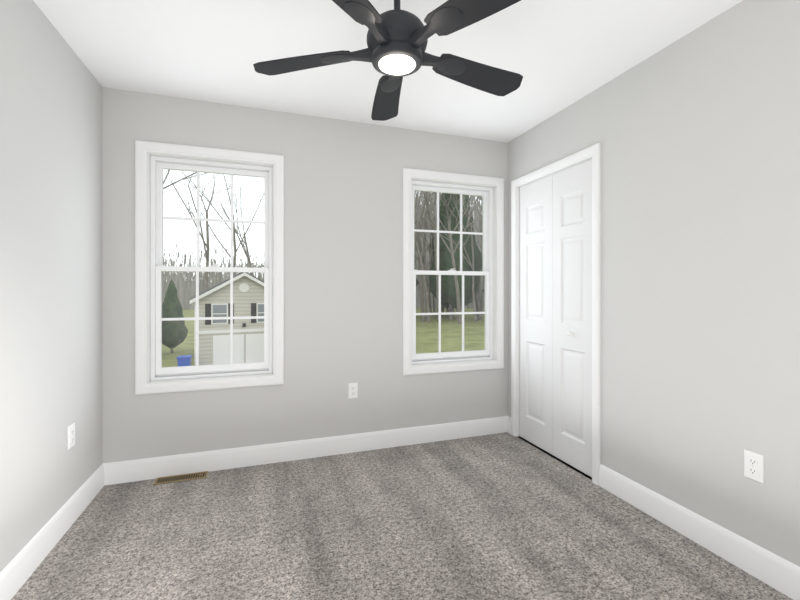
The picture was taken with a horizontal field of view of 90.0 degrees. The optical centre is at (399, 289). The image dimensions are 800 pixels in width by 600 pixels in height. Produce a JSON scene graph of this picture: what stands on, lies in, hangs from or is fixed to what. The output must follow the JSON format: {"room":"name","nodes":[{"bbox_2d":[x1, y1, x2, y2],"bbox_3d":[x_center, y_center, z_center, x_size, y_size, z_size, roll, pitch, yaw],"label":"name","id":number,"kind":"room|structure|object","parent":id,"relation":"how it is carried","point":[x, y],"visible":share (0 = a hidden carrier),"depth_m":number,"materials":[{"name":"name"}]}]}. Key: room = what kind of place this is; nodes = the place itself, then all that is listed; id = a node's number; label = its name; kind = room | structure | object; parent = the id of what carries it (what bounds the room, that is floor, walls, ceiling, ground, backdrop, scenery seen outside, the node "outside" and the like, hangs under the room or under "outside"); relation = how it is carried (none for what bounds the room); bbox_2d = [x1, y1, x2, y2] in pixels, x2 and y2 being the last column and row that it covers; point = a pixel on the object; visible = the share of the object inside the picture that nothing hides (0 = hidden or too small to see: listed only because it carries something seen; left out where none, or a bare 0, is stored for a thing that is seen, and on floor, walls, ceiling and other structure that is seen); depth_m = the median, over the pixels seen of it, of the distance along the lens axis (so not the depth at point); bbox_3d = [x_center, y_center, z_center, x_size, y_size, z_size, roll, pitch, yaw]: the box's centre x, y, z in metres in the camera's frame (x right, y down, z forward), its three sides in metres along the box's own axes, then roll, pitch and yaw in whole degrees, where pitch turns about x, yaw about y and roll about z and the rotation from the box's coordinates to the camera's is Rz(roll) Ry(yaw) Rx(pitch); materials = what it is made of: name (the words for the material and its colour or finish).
{"room":"empty bedroom","nodes":[
{"label":"empty bedroom","id":0,"kind":"room"},
{"bbox_2d":[0,0,101,571],"bbox_3d":[-1.323,-0.025,0.751,0.140,2.440,3.830,0,0,-19],"label":"wall","id":1,"kind":"structure","parent":0,"point":[50,239],"depth_m":1.82,"materials":[{"name":"grey paint"}]},
{"bbox_2d":[0,463,103,599],"bbox_3d":[-1.250,1.129,0.776,0.015,0.131,3.550,0,0,-19],"label":"baseboard","id":2,"kind":"structure","parent":1,"relation":"attached to","point":[17,572],"depth_m":1.80,"materials":[{"name":"white wood"}]},
{"bbox_2d":[68,423,74,449],"bbox_3d":[-1.687,0.750,2.057,0.008,0.115,0.070,0,0,-19],"label":"electrical outlet","id":3,"kind":"object","parent":1,"relation":"attached to","point":[71,435],"visible":1,"depth_m":2.05,"materials":[{"name":"white plastic"}]},
{"bbox_2d":[102,87,507,462],"bbox_3d":[-0.480,-0.025,2.985,3.170,2.440,0.140,0,0,-19],"label":"wall","id":4,"kind":"structure","parent":0,"point":[342,254],"depth_m":2.86,"materials":[{"name":"grey paint"}]},
{"bbox_2d":[135,140,283,394],"bbox_3d":[-1.256,-0.140,2.711,0.900,1.600,0.158,0,0,-19],"label":"window","id":5,"kind":"structure","parent":4,"relation":"in","point":[153,160],"depth_m":2.68,"materials":[{"name":"white"}]},
{"bbox_2d":[104,416,510,484],"bbox_3d":[-0.437,1.129,2.904,2.860,0.131,0.040,0,0,-19],"label":"baseboard","id":6,"kind":"structure","parent":4,"relation":"attached to","point":[118,472],"depth_m":2.80,"materials":[{"name":"white wood"}]},
{"bbox_2d":[348,382,357,398],"bbox_3d":[-0.346,0.743,2.952,0.070,0.115,0.008,0,0,-19],"label":"electrical outlet","id":7,"kind":"object","parent":4,"relation":"attached to","point":[352,390],"visible":1,"depth_m":2.95,"materials":[{"name":"white plastic"}]},
{"bbox_2d":[402,168,503,375],"bbox_3d":[0.426,-0.140,3.280,0.900,1.600,0.158,0,0,-19],"label":"window","id":8,"kind":"structure","parent":4,"relation":"in","point":[490,190],"depth_m":3.28,"materials":[{"name":"white"}]},
{"bbox_2d":[33,0,742,142],"bbox_3d":[0.112,-1.320,1.237,3.170,0.150,3.830,0,0,-19],"label":"ceiling","id":9,"kind":"structure","parent":0,"point":[558,55],"depth_m":2.08,"materials":[{"name":"white paint"}]},
{"bbox_2d":[253,0,522,120],"bbox_3d":[0.014,-1.041,1.534,1.094,0.408,1.106,0,0,-19],"label":"fan","id":10,"kind":"object","parent":9,"relation":"hanging from","point":[394,53],"visible":1,"depth_m":1.49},
{"bbox_2d":[11,432,792,599],"bbox_3d":[0.112,1.295,1.237,3.170,0.200,3.830,0,0,-19],"label":"floor","id":11,"kind":"structure","parent":0,"point":[504,516],"depth_m":1.92,"materials":[{"name":"grey carpet"}]},
{"bbox_2d":[153,471,207,484],"bbox_3d":[-1.384,1.190,2.537,0.295,0.010,0.088,0,0,-19],"label":"floor vent","id":12,"kind":"object","parent":11,"relation":"in","point":[180,478],"visible":1,"depth_m":2.53,"materials":[{"name":"brown metal"}]},
{"bbox_2d":[508,0,799,566],"bbox_3d":[1.547,-0.020,1.723,0.140,2.450,3.830,0,0,-19],"label":"wall","id":13,"kind":"structure","parent":0,"point":[695,133],"depth_m":1.87,"materials":[{"name":"grey paint"}]},
{"bbox_2d":[511,143,599,484],"bbox_3d":[1.138,0.146,2.902,0.160,2.098,0.918,0,0,-19],"label":"trim","id":14,"kind":"structure","parent":13,"relation":"attached to","point":[592,152],"depth_m":2.65,"materials":[{"name":"white wood"}]},
{"bbox_2d":[520,159,591,476],"bbox_3d":[1.099,0.179,2.888,0.074,2.023,0.785,0,0,-19],"label":"closet door","id":15,"kind":"structure","parent":13,"relation":"in","point":[556,315],"depth_m":2.83,"materials":[{"name":"white wood"}]},
{"bbox_2d":[599,464,799,599],"bbox_3d":[1.627,1.129,1.245,0.015,0.131,2.534,0,0,-19],"label":"baseboard","id":16,"kind":"structure","parent":13,"relation":"attached to","point":[776,572],"depth_m":1.83,"materials":[{"name":"white wood"}]},
{"bbox_2d":[744,449,763,483],"bbox_3d":[1.484,0.740,1.679,0.008,0.115,0.070,0,0,-19],"label":"electrical outlet","id":17,"kind":"object","parent":13,"relation":"attached to","point":[753,466],"visible":1,"depth_m":1.67,"materials":[{"name":"white plastic"}]},
{"label":"outside","id":18,"kind":"structure","parent":0,"visible":0},
{"bbox_2d":[162,238,263,308],"bbox_3d":[-66.202,-8.805,87.529,103.246,28.000,35.733,0,0,-19],"label":"treeline","id":19,"kind":"object","parent":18,"point":[191,286],"depth_m":108.07,"materials":[{"name":"grey plant"}]},
{"bbox_2d":[162,308,484,366],"bbox_3d":[-32.749,5.195,93.814,400.000,0.001,320.000,0,0,-19],"label":"lawn","id":20,"kind":"structure","parent":18,"point":[470,343],"depth_m":44.69,"materials":[{"name":"green plant"}]},
{"bbox_2d":[176,355,191,366],"bbox_3d":[-13.281,4.635,24.672,0.740,1.120,0.880,0,0,-19],"label":"bin","id":21,"kind":"object","parent":20,"relation":"on","point":[184,361],"depth_m":24.34,"materials":[{"name":"blue plastic"}]},
{"bbox_2d":[190,272,263,365],"bbox_3d":[-9.181,1.960,30.659,13.380,6.470,9.434,0,0,-19],"label":"house","id":22,"kind":"structure","parent":20,"relation":"on","point":[247,328],"depth_m":26.68,"materials":[{"name":"beige"}]},
{"bbox_2d":[162,170,484,352],"bbox_3d":[-1.995,-14.335,64.841,44.248,39.141,86.770,0,0,39],"label":"trees","id":23,"kind":"object","parent":20,"relation":"on","point":[425,281],"depth_m":64.84,"materials":[{"name":"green plant"}]},
{"bbox_2d":[414,191,484,308],"bbox_3d":[27.037,-19.805,98.831,82.861,50.000,55.891,0,0,-19],"label":"trees","id":24,"kind":"object","parent":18,"point":[428,260],"depth_m":113.66,"materials":[{"name":"plant"}]}
]}

